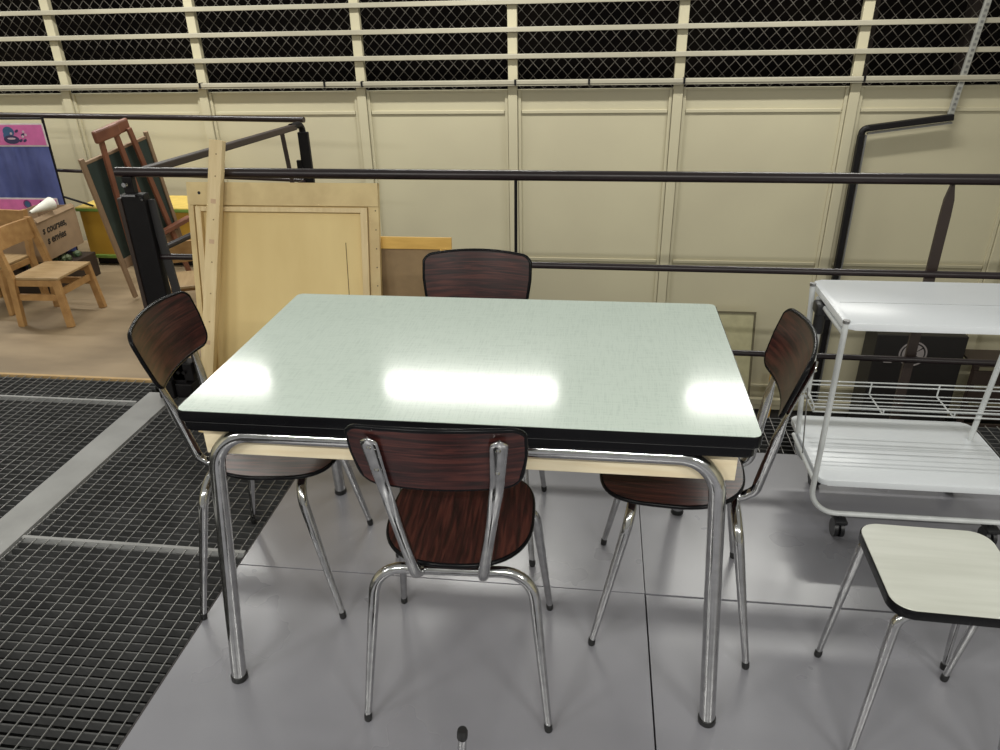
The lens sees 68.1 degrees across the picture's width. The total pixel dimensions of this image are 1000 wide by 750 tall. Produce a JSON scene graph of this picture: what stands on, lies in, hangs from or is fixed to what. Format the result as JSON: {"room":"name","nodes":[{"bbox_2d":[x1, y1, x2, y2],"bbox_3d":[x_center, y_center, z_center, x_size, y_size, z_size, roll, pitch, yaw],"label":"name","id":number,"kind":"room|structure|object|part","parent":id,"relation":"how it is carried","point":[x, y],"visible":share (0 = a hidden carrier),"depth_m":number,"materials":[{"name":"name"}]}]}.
{"room":"storage warehouse","nodes":[
{"label":"storage warehouse","id":0,"kind":"room"},
{"bbox_2d":[0,591,160,749],"bbox_3d":[-2.520,1.138,1.930,3.560,0.100,3.700,2,27,7],"label":"floor","id":1,"kind":"structure","parent":0,"point":[1,688],"depth_m":2.24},
{"bbox_2d":[0,554,208,748],"bbox_3d":[-0.714,1.282,1.737,7.600,0.040,3.685,2,27,7],"label":"floor","id":2,"kind":"structure","parent":0,"point":[32,691],"depth_m":2.28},
{"bbox_2d":[0,0,999,416],"bbox_3d":[0.507,-2.120,5.687,15.000,4.170,2.179,2,27,7],"label":"wall","id":3,"kind":"structure","parent":0,"point":[568,85],"depth_m":5.01,"materials":[{"name":"beige paint"}]},
{"bbox_3d":[0.121,-1.847,4.679,10.500,0.034,0.041,2,27,7],"label":"lowest grille rail","id":4,"kind":"part","parent":3,"relation":"part of","materials":[{"name":"beige metal"}]},
{"bbox_2d":[809,114,953,400],"bbox_3d":[2.476,-0.690,4.899,0.528,1.969,0.040,2,27,7],"label":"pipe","id":5,"kind":"object","parent":3,"relation":"attached to","point":[861,139],"visible":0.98,"depth_m":4.68,"materials":[{"name":"black metal"}]},
{"bbox_2d":[947,0,991,113],"bbox_3d":[2.748,-2.039,4.213,0.133,1.098,0.024,2,27,7],"label":"strut","id":6,"kind":"object","parent":3,"relation":"attached to","point":[986,4],"visible":0.97,"depth_m":4.29,"materials":[{"name":"grey metal"}]},
{"bbox_2d":[0,240,999,749],"bbox_3d":[-1.173,0.419,2.652,8.800,0.051,5.962,2,27,7],"label":"floor","id":7,"kind":"structure","parent":0,"point":[460,651],"depth_m":2.06,"materials":[{"name":"grey concrete"}]},
{"bbox_2d":[0,209,49,315],"bbox_3d":[-2.893,-0.649,4.240,0.324,0.527,0.348,2,27,7],"label":"child chair","id":8,"kind":"object","parent":7,"relation":"on","point":[16,261],"visible":0.68,"depth_m":4.26,"materials":[{"name":"brown wood"}]},
{"bbox_3d":[-2.768,-0.463,4.153,0.038,0.265,0.059,2,27,7],"label":"leg","id":9,"kind":"part","parent":8,"relation":"part of","materials":[{"name":"brown wood"}]},
{"bbox_3d":[-2.878,-0.900,4.282,0.274,0.105,0.048,2,27,7],"label":"backrest","id":10,"kind":"part","parent":8,"relation":"part of","materials":[{"name":"brown wood"}]},
{"bbox_3d":[-2.896,-0.646,4.217,0.290,0.014,0.265,2,27,7],"label":"seat","id":11,"kind":"part","parent":8,"relation":"part of","materials":[{"name":"brown wood"}]},
{"bbox_3d":[-2.755,-0.587,4.237,0.016,0.114,0.245,3,27,8],"label":"rail","id":12,"kind":"part","parent":8,"relation":"part of","materials":[{"name":"brown wood"}]},
{"bbox_3d":[-2.728,-0.701,4.334,0.024,0.525,0.081,2,27,7],"label":"leg","id":13,"kind":"part","parent":8,"relation":"part of","materials":[{"name":"brown wood"}]},
{"bbox_2d":[0,117,93,250],"bbox_3d":[-3.059,-1.155,4.768,0.816,0.965,0.106,0,26,2],"label":"display stand","id":14,"kind":"object","parent":7,"relation":"on","point":[25,172],"visible":0.41,"depth_m":4.68,"materials":[{"name":"blue fabric"}]},
{"bbox_2d":[0,123,48,146],"bbox_3d":[-2.984,-1.473,4.544,0.420,0.137,0.006,2,27,7],"label":"picture card","id":15,"kind":"object","parent":14,"relation":"attached to","point":[11,134],"visible":1,"depth_m":4.54,"materials":[{"name":"pink paper"}]},
{"bbox_2d":[0,198,58,209],"bbox_3d":[-3.028,-1.083,4.745,0.440,0.105,0.005,2,27,7],"label":"picture card","id":16,"kind":"object","parent":14,"relation":"attached to","point":[5,203],"visible":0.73,"depth_m":4.74,"materials":[{"name":"pink paper"}]},
{"bbox_2d":[0,216,106,327],"bbox_3d":[-2.471,-0.566,4.052,0.348,0.527,0.324,2,27,6],"label":"child chair","id":17,"kind":"object","parent":7,"relation":"on","point":[49,273],"visible":1,"depth_m":3.99,"materials":[{"name":"brown wood"}]},
{"bbox_3d":[-2.613,-0.504,3.932,0.081,0.525,0.024,2,27,6],"label":"leg","id":18,"kind":"part","parent":17,"relation":"part of","materials":[{"name":"brown wood"}]},
{"bbox_3d":[-2.624,-0.755,3.976,0.048,0.105,0.274,2,27,6],"label":"backrest","id":19,"kind":"part","parent":17,"relation":"part of","materials":[{"name":"brown wood"}]},
{"bbox_3d":[-2.472,-0.452,3.952,0.245,0.114,0.016,1,27,5],"label":"rail","id":20,"kind":"part","parent":17,"relation":"part of","materials":[{"name":"brown wood"}]},
{"bbox_3d":[-2.582,-0.637,4.199,0.081,0.525,0.024,2,27,6],"label":"leg","id":21,"kind":"part","parent":17,"relation":"part of","materials":[{"name":"brown wood"}]},
{"bbox_3d":[-2.449,-0.572,4.046,0.265,0.014,0.290,2,27,6],"label":"seat","id":22,"kind":"part","parent":17,"relation":"part of","materials":[{"name":"brown wood"}]},
{"bbox_3d":[-2.340,-0.381,3.969,0.059,0.265,0.038,2,27,6],"label":"leg","id":23,"kind":"part","parent":17,"relation":"part of","materials":[{"name":"brown wood"}]},
{"bbox_3d":[-2.442,-0.576,4.201,0.245,0.114,0.016,2,27,7],"label":"rail","id":24,"kind":"part","parent":17,"relation":"part of","materials":[{"name":"brown wood"}]},
{"bbox_3d":[-2.333,-0.498,4.070,0.014,0.036,0.250,2,27,6],"label":"rail","id":25,"kind":"part","parent":17,"relation":"part of","materials":[{"name":"brown wood"}]},
{"bbox_3d":[-2.310,-0.507,4.222,0.059,0.265,0.038,2,27,6],"label":"leg","id":26,"kind":"part","parent":17,"relation":"part of","materials":[{"name":"brown wood"}]},
{"bbox_2d":[13,250,100,293],"bbox_3d":[-2.803,-0.666,4.641,0.340,0.191,0.400,2,27,7],"label":"crate","id":27,"kind":"object","parent":7,"relation":"on","point":[76,255],"visible":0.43,"depth_m":4.62,"materials":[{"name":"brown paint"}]},
{"bbox_2d":[3,203,83,261],"bbox_3d":[-2.823,-0.881,4.550,0.257,0.259,0.420,0,26,2],"label":"cardboard box","id":28,"kind":"object","parent":27,"relation":"on","point":[59,230],"visible":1,"depth_m":4.53,"materials":[{"name":"brown cardboard"}]},
{"bbox_2d":[29,197,56,213],"bbox_3d":[-2.716,-0.998,4.386,0.076,0.076,0.176,2,27,7],"label":"paper roll","id":29,"kind":"object","parent":28,"relation":"on","point":[49,203],"visible":1,"depth_m":4.40,"materials":[{"name":"white paper"}]},
{"bbox_2d":[75,195,192,264],"bbox_3d":[-2.349,-0.984,5.037,0.820,0.392,0.362,2,27,7],"label":"base cabinet","id":30,"kind":"object","parent":7,"relation":"on","point":[99,242],"visible":0.11,"depth_m":4.91,"materials":[{"name":"yellow wood"}]},
{"bbox_2d":[78,118,191,297],"bbox_3d":[-2.044,-0.935,4.228,0.166,1.018,0.598,12,29,25],"label":"chalkboard","id":31,"kind":"object","parent":7,"relation":"on","point":[105,187],"visible":0.75,"depth_m":4.09,"materials":[{"name":"brown wood"}]},
{"bbox_3d":[-2.103,-0.848,4.150,0.020,0.937,0.112,17,43,22],"label":"easel leg","id":32,"kind":"part","parent":31,"relation":"part of","materials":[{"name":"brown wood"}]},
{"bbox_3d":[-2.079,-1.220,4.011,0.016,0.016,0.398,17,43,22],"label":"board rail","id":33,"kind":"part","parent":31,"relation":"part of","materials":[{"name":"brown wood"}]},
{"bbox_3d":[-2.033,-0.921,4.262,0.020,0.966,0.052,17,43,22],"label":"easel leg","id":34,"kind":"part","parent":31,"relation":"part of","materials":[{"name":"brown wood"}]},
{"bbox_3d":[-2.062,-0.753,4.386,0.020,0.059,0.398,17,43,22],"label":"board rail","id":35,"kind":"part","parent":31,"relation":"part of","materials":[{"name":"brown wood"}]},
{"bbox_3d":[-1.980,-0.972,4.347,0.020,0.997,0.104,17,43,22],"label":"easel leg","id":36,"kind":"part","parent":31,"relation":"part of","materials":[{"name":"brown wood"}]},
{"bbox_2d":[163,215,188,234],"bbox_3d":[-1.941,-0.892,4.422,0.034,0.025,0.230,17,43,22],"label":"chalk tray","id":37,"kind":"object","parent":31,"relation":"on","point":[171,227],"depth_m":4.41,"materials":[{"name":"brown wood"}]},
{"bbox_2d":[0,112,304,181],"bbox_3d":[-3.087,-1.213,4.867,4.186,0.984,0.033,6,27,15],"label":"guard railing","id":38,"kind":"object","parent":7,"relation":"on","point":[292,119],"visible":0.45,"depth_m":4.36,"materials":[{"name":"black metal"}]},
{"bbox_3d":[-3.101,-1.636,4.658,4.177,0.041,0.032,6,27,15],"label":"rail","id":39,"kind":"part","parent":38,"relation":"part of","materials":[{"name":"metal"}]},
{"bbox_3d":[-3.089,-1.338,4.808,4.186,0.021,0.022,6,27,15],"label":"rail","id":40,"kind":"part","parent":38,"relation":"part of","materials":[{"name":"black metal"}]},
{"bbox_2d":[167,240,194,292],"bbox_3d":[-1.653,-0.477,3.835,0.324,0.527,0.348,-8,27,-13],"label":"child chair","id":41,"kind":"object","parent":7,"relation":"on","point":[186,280],"visible":0.04,"depth_m":3.75,"materials":[{"name":"brown wood"}]},
{"bbox_3d":[-1.617,-0.598,3.614,0.274,0.105,0.048,-8,27,-13],"label":"backrest","id":42,"kind":"part","parent":41,"relation":"part of","materials":[{"name":"brown wood"}]},
{"bbox_3d":[-1.659,-0.493,3.852,0.290,0.014,0.265,-8,27,-13],"label":"seat","id":43,"kind":"part","parent":41,"relation":"part of","materials":[{"name":"brown wood"}]},
{"bbox_3d":[-1.688,-0.471,3.986,0.250,0.036,0.014,-8,27,-13],"label":"rail","id":44,"kind":"part","parent":41,"relation":"part of","materials":[{"name":"brown wood"}]},
{"bbox_2d":[198,139,225,432],"bbox_3d":[-1.115,-0.322,2.862,0.057,1.092,0.371,12,29,24],"label":"batten","id":45,"kind":"object","parent":7,"relation":"on","point":[216,161],"visible":0.87,"depth_m":2.82,"materials":[{"name":"brown wood"}]},
{"bbox_2d":[127,291,372,620],"bbox_3d":[-0.661,0.205,2.057,0.466,0.843,0.445,0,26,2],"label":"dining chair","id":46,"kind":"object","parent":7,"relation":"on","point":[171,329],"visible":0.64,"depth_m":1.95,"materials":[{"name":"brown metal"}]},
{"bbox_3d":[-0.863,-0.097,1.913,0.075,0.156,0.327,0,26,2],"label":"backrest","id":47,"kind":"part","parent":46,"relation":"part of","materials":[{"name":"laminate"}]},
{"bbox_3d":[-0.787,0.388,2.152,0.085,0.414,0.442,0,26,2],"label":"leg frame","id":48,"kind":"part","parent":46,"relation":"part of","materials":[{"name":"silver metal"}]},
{"bbox_3d":[-0.609,0.188,2.047,0.347,0.018,0.330,0,26,2],"label":"seat","id":49,"kind":"part","parent":46,"relation":"part of","materials":[{"name":"laminate"}]},
{"bbox_3d":[-0.476,0.386,2.142,0.101,0.414,0.428,0,26,2],"label":"leg frame","id":50,"kind":"part","parent":46,"relation":"part of","materials":[{"name":"silver metal"}]},
{"bbox_2d":[186,182,381,370],"bbox_3d":[-0.828,-0.266,2.901,0.752,0.927,0.233,2,27,7],"label":"plywood panel","id":51,"kind":"object","parent":7,"relation":"on","point":[281,242],"visible":0.59,"depth_m":2.84,"materials":[{"name":"brown wood"}]},
{"bbox_3d":[-0.355,1.193,1.034,1.216,0.030,2.606,2,27,7],"label":"panel","id":52,"kind":"part","parent":7,"relation":"part of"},
{"bbox_2d":[381,236,451,296],"bbox_3d":[-0.354,-0.180,2.931,0.352,0.730,0.091,2,27,7],"label":"framed panel","id":53,"kind":"object","parent":7,"relation":"on","point":[401,257],"visible":0.26,"depth_m":2.84,"materials":[{"name":"brown wood"}]},
{"bbox_3d":[-0.357,-0.501,2.808,0.352,0.045,0.012,2,21,7],"label":"frame rail","id":54,"kind":"part","parent":53,"relation":"part of","materials":[{"name":"brown wood"}]},
{"bbox_3d":[-0.140,0.438,2.544,1.217,0.030,0.790,2,27,7],"label":"panel","id":55,"kind":"part","parent":7,"relation":"part of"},
{"bbox_2d":[344,423,552,732],"bbox_3d":[-0.094,0.371,1.696,0.445,0.843,0.466,1,27,5],"label":"dining chair","id":56,"kind":"object","parent":7,"relation":"on","point":[463,506],"visible":1,"depth_m":1.58,"materials":[{"name":"laminate"}]},
{"bbox_3d":[-0.118,0.154,1.372,0.327,0.156,0.075,1,27,5],"label":"backrest","id":57,"kind":"part","parent":56,"relation":"part of","materials":[{"name":"laminate"}]},
{"bbox_3d":[-0.101,0.611,1.671,0.442,0.414,0.085,1,27,5],"label":"leg frame","id":58,"kind":"part","parent":56,"relation":"part of","materials":[{"name":"silver metal"}]},
{"bbox_3d":[-0.090,0.331,1.734,0.330,0.018,0.347,1,27,5],"label":"seat","id":59,"kind":"part","parent":56,"relation":"part of","materials":[{"name":"laminate"}]},
{"bbox_3d":[-0.074,0.473,1.948,0.428,0.414,0.101,1,27,5],"label":"leg frame","id":60,"kind":"part","parent":56,"relation":"part of","materials":[{"name":"silver metal"}]},
{"bbox_2d":[457,726,467,749],"bbox_3d":[-0.173,0.863,1.164,0.318,0.435,0.318,-6,27,-10],"label":"stool","id":61,"kind":"object","parent":7,"relation":"on","point":[462,732],"visible":1,"depth_m":1.23,"materials":[{"name":"silver metal"}]},
{"bbox_3d":[-0.105,0.797,1.282,0.139,0.405,0.036,-17,30,-29],"label":"leg","id":62,"kind":"part","parent":61,"relation":"part of","materials":[{"name":"silver metal"}]},
{"bbox_2d":[177,294,762,727],"bbox_3d":[-0.039,0.274,1.991,1.217,0.751,0.845,2,27,7],"label":"dining table","id":63,"kind":"object","parent":7,"relation":"on","point":[604,387],"visible":0.98,"depth_m":1.68,"materials":[{"name":"green laminate"}]},
{"bbox_3d":[-0.089,0.457,1.685,1.186,0.680,0.122,2,27,7],"label":"leg frame","id":64,"kind":"part","parent":63,"relation":"part of","materials":[{"name":"silver metal"}]},
{"bbox_3d":[-0.044,-0.037,1.837,1.209,0.002,0.716,2,27,7],"label":"gap trim","id":65,"kind":"part","parent":63,"relation":"part of","materials":[{"name":"black plastic"}]},
{"bbox_3d":[0.002,0.138,2.322,1.186,0.680,0.122,2,27,7],"label":"leg frame","id":66,"kind":"part","parent":63,"relation":"part of","materials":[{"name":"silver metal"}]},
{"bbox_2d":[396,248,546,566],"bbox_3d":[-0.087,0.089,2.263,0.445,0.843,0.466,2,27,7],"label":"dining chair","id":67,"kind":"object","parent":7,"relation":"on","point":[467,272],"visible":0.23,"depth_m":2.28,"materials":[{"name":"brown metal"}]},
{"bbox_3d":[-0.106,0.352,2.193,0.428,0.414,0.101,2,27,7],"label":"leg frame","id":68,"kind":"part","parent":67,"relation":"part of","materials":[{"name":"silver metal"}]},
{"bbox_3d":[-0.070,-0.301,2.286,0.327,0.156,0.075,2,27,7],"label":"backrest","id":69,"kind":"part","parent":67,"relation":"part of","materials":[{"name":"laminate"}]},
{"bbox_3d":[-0.067,0.214,2.470,0.442,0.414,0.085,2,27,7],"label":"leg frame","id":70,"kind":"part","parent":67,"relation":"part of","materials":[{"name":"silver metal"}]},
{"bbox_2d":[113,167,999,419],"bbox_3d":[0.786,-0.271,2.790,4.600,0.983,0.090,2,27,7],"label":"guard railing","id":71,"kind":"object","parent":7,"relation":"on","point":[152,259],"visible":0.8,"depth_m":2.75,"materials":[{"name":"black metal"}]},
{"bbox_3d":[-1.420,-0.352,3.071,0.094,0.930,0.044,2,27,7],"label":"post","id":72,"kind":"part","parent":71,"relation":"part of","materials":[{"name":"black metal"}]},
{"bbox_3d":[0.059,-0.568,2.762,0.015,0.320,0.012,2,27,7],"label":"hanger rod","id":73,"kind":"part","parent":71,"relation":"part of","materials":[{"name":"black metal"}]},
{"bbox_3d":[0.786,-0.694,2.596,4.585,0.053,0.037,2,27,7],"label":"rail","id":74,"kind":"part","parent":71,"relation":"part of","materials":[{"name":"black metal"}]},
{"bbox_3d":[0.785,-0.393,2.747,4.600,0.040,0.025,2,27,7],"label":"rail","id":75,"kind":"part","parent":71,"relation":"part of","materials":[{"name":"black metal"}]},
{"bbox_3d":[0.842,-0.090,2.890,4.500,0.054,0.023,2,27,7],"label":"rail","id":76,"kind":"part","parent":71,"relation":"part of","materials":[{"name":"black metal"}]},
{"bbox_3d":[1.559,-0.236,2.739,0.036,0.935,0.012,2,27,7],"label":"post","id":77,"kind":"part","parent":71,"relation":"part of","materials":[{"name":"black metal"}]},
{"bbox_2d":[588,308,818,669],"bbox_3d":[0.492,0.256,1.899,0.466,0.843,0.445,4,27,11],"label":"dining chair","id":78,"kind":"object","parent":7,"relation":"on","point":[790,354],"visible":0.62,"depth_m":1.79,"materials":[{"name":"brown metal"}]},
{"bbox_3d":[0.319,0.426,2.024,0.101,0.414,0.428,4,27,11],"label":"leg frame","id":79,"kind":"part","parent":78,"relation":"part of","materials":[{"name":"silver metal"}]},
{"bbox_3d":[0.441,0.236,1.901,0.347,0.018,0.330,4,27,11],"label":"seat","id":80,"kind":"part","parent":78,"relation":"part of","materials":[{"name":"laminate"}]},
{"bbox_3d":[0.624,0.448,1.966,0.085,0.414,0.442,4,27,11],"label":"leg frame","id":81,"kind":"part","parent":78,"relation":"part of","materials":[{"name":"silver metal"}]},
{"bbox_3d":[0.676,-0.033,1.712,0.075,0.156,0.327,4,27,11],"label":"backrest","id":82,"kind":"part","parent":78,"relation":"part of","materials":[{"name":"laminate"}]},
{"bbox_3d":[1.069,0.484,2.395,1.216,0.030,0.790,2,27,7],"label":"panel","id":83,"kind":"part","parent":7,"relation":"part of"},
{"bbox_3d":[0.854,1.240,0.883,1.216,0.030,2.603,2,27,7],"label":"panel","id":84,"kind":"part","parent":7,"relation":"part of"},
{"bbox_2d":[791,280,999,544],"bbox_3d":[1.292,0.102,2.299,0.702,0.731,0.424,2,27,7],"label":"trolley","id":85,"kind":"object","parent":7,"relation":"on","point":[917,455],"visible":0.94,"depth_m":2.27,"materials":[{"name":"white metal"}]},
{"bbox_3d":[0.974,0.262,2.376,0.013,0.012,0.280,2,27,7],"label":"rail","id":86,"kind":"part","parent":85,"relation":"part of","materials":[{"name":"white metal"}]},
{"bbox_3d":[0.972,-0.042,2.305,0.020,0.198,0.032,2,27,7],"label":"handle rod","id":87,"kind":"part","parent":85,"relation":"part of","materials":[{"name":"white metal"}]},
{"bbox_3d":[0.964,-0.174,2.160,0.015,0.014,0.280,2,27,7],"label":"rail","id":88,"kind":"part","parent":85,"relation":"part of","materials":[{"name":"white metal"}]},
{"bbox_2d":[791,415,999,494],"bbox_3d":[1.283,0.249,2.388,0.586,0.020,0.400,2,27,7],"label":"shelf","id":89,"kind":"object","parent":85,"relation":"attached to","point":[917,455],"depth_m":2.35,"materials":[{"name":"white metal"}]},
{"bbox_3d":[1.269,0.028,2.375,0.629,0.649,0.016,2,27,7],"label":"frame","id":90,"kind":"part","parent":85,"relation":"part of","materials":[{"name":"white metal"}]},
{"bbox_2d":[804,380,999,419],"bbox_3d":[1.335,0.080,2.400,0.643,0.049,0.141,2,27,7],"label":"wire basket","id":91,"kind":"object","parent":85,"relation":"on","point":[980,411],"depth_m":2.41,"materials":[{"name":"white metal"}]},
{"bbox_3d":[1.271,0.158,2.124,0.660,0.640,0.016,2,27,7],"label":"frame","id":92,"kind":"part","parent":85,"relation":"part of","materials":[{"name":"white metal"}]},
{"bbox_2d":[815,280,999,334],"bbox_3d":[1.270,-0.200,2.137,0.624,0.020,0.364,2,27,7],"label":"shelf","id":93,"kind":"object","parent":85,"relation":"attached to","point":[856,305],"depth_m":2.12,"materials":[{"name":"white paint"}]},
{"bbox_2d":[814,524,999,749],"bbox_3d":[0.935,0.599,1.648,0.318,0.435,0.318,3,27,9],"label":"stool","id":94,"kind":"object","parent":7,"relation":"on","point":[952,577],"visible":0.96,"depth_m":1.55,"materials":[{"name":"beige laminate"}]},
{"bbox_3d":[0.859,0.547,1.769,0.139,0.405,0.036,13,30,27],"label":"leg","id":95,"kind":"part","parent":94,"relation":"part of","materials":[{"name":"silver metal"}]},
{"bbox_3d":[0.822,0.651,1.560,0.139,0.405,0.036,-6,27,-10],"label":"leg","id":96,"kind":"part","parent":94,"relation":"part of","materials":[{"name":"silver metal"}]},
{"bbox_3d":[0.930,0.405,1.552,0.273,0.002,0.273,3,27,9],"label":"seat","id":97,"kind":"part","parent":94,"relation":"part of","materials":[{"name":"beige laminate"}]},
{"bbox_3d":[1.048,0.557,1.740,0.139,0.405,0.036,-6,27,-10],"label":"leg","id":98,"kind":"part","parent":94,"relation":"part of","materials":[{"name":"silver metal"}]},
{"bbox_2d":[940,625,978,681],"bbox_3d":[1.226,0.625,1.581,0.318,0.435,0.318,1,26,4],"label":"stool leg","id":99,"kind":"object","parent":7,"relation":"on","point":[970,631],"visible":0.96,"depth_m":1.76,"materials":[{"name":"silver metal"}]},
{"bbox_2d":[156,389,999,423],"bbox_3d":[0.408,0.293,5.633,15.000,0.100,4.240,2,27,7],"label":"floor","id":100,"kind":"structure","parent":0,"point":[773,413],"depth_m":5.43,"materials":[{"name":"black metal"}]},
{"bbox_2d":[142,121,314,248],"bbox_3d":[-1.254,-0.131,3.989,0.110,2.189,1.399,5,27,13],"label":"guard railing","id":101,"kind":"object","parent":100,"relation":"on","point":[303,136],"visible":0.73,"depth_m":3.75,"materials":[{"name":"black metal"}]},
{"bbox_3d":[-1.265,-1.082,3.488,0.035,0.040,1.257,5,27,12],"label":"rail","id":102,"kind":"part","parent":101,"relation":"part of","materials":[{"name":"black metal"}]},
{"bbox_3d":[-1.254,-0.804,3.620,0.025,0.029,1.345,4,27,11],"label":"rail","id":103,"kind":"part","parent":101,"relation":"part of","materials":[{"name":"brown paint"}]},
{"bbox_3d":[-1.083,-0.393,4.576,0.083,2.129,0.035,2,27,7],"label":"corner post","id":104,"kind":"part","parent":101,"relation":"part of","materials":[{"name":"black metal"}]},
{"bbox_2d":[718,311,756,396],"bbox_3d":[1.587,-0.041,5.233,0.370,0.798,0.223,2,27,7],"label":"framed board","id":105,"kind":"object","parent":100,"relation":"on","point":[739,326],"visible":0.39,"depth_m":5.17,"materials":[{"name":"beige wood"}]},
{"bbox_2d":[848,331,968,421],"bbox_3d":[2.781,0.034,5.084,0.560,0.755,0.226,2,27,7],"label":"case","id":106,"kind":"object","parent":100,"relation":"on","point":[933,345],"visible":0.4,"depth_m":4.96,"materials":[{"name":"black plastic"}]},
{"bbox_2d":[956,349,999,427],"bbox_3d":[3.348,0.158,4.984,0.540,0.600,0.250,2,27,7],"label":"wooden crate","id":107,"kind":"object","parent":100,"relation":"on","point":[976,377],"visible":0.5,"depth_m":4.88,"materials":[{"name":"brown paint"}]},
{"bbox_3d":[3.105,0.194,4.944,0.030,0.580,0.034,2,27,7],"label":"post","id":108,"kind":"part","parent":107,"relation":"part of","materials":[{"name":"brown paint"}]},
{"bbox_3d":[3.342,-0.104,4.854,0.540,0.015,0.250,2,27,7],"label":"lid","id":109,"kind":"part","parent":107,"relation":"part of","materials":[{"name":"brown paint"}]}
]}

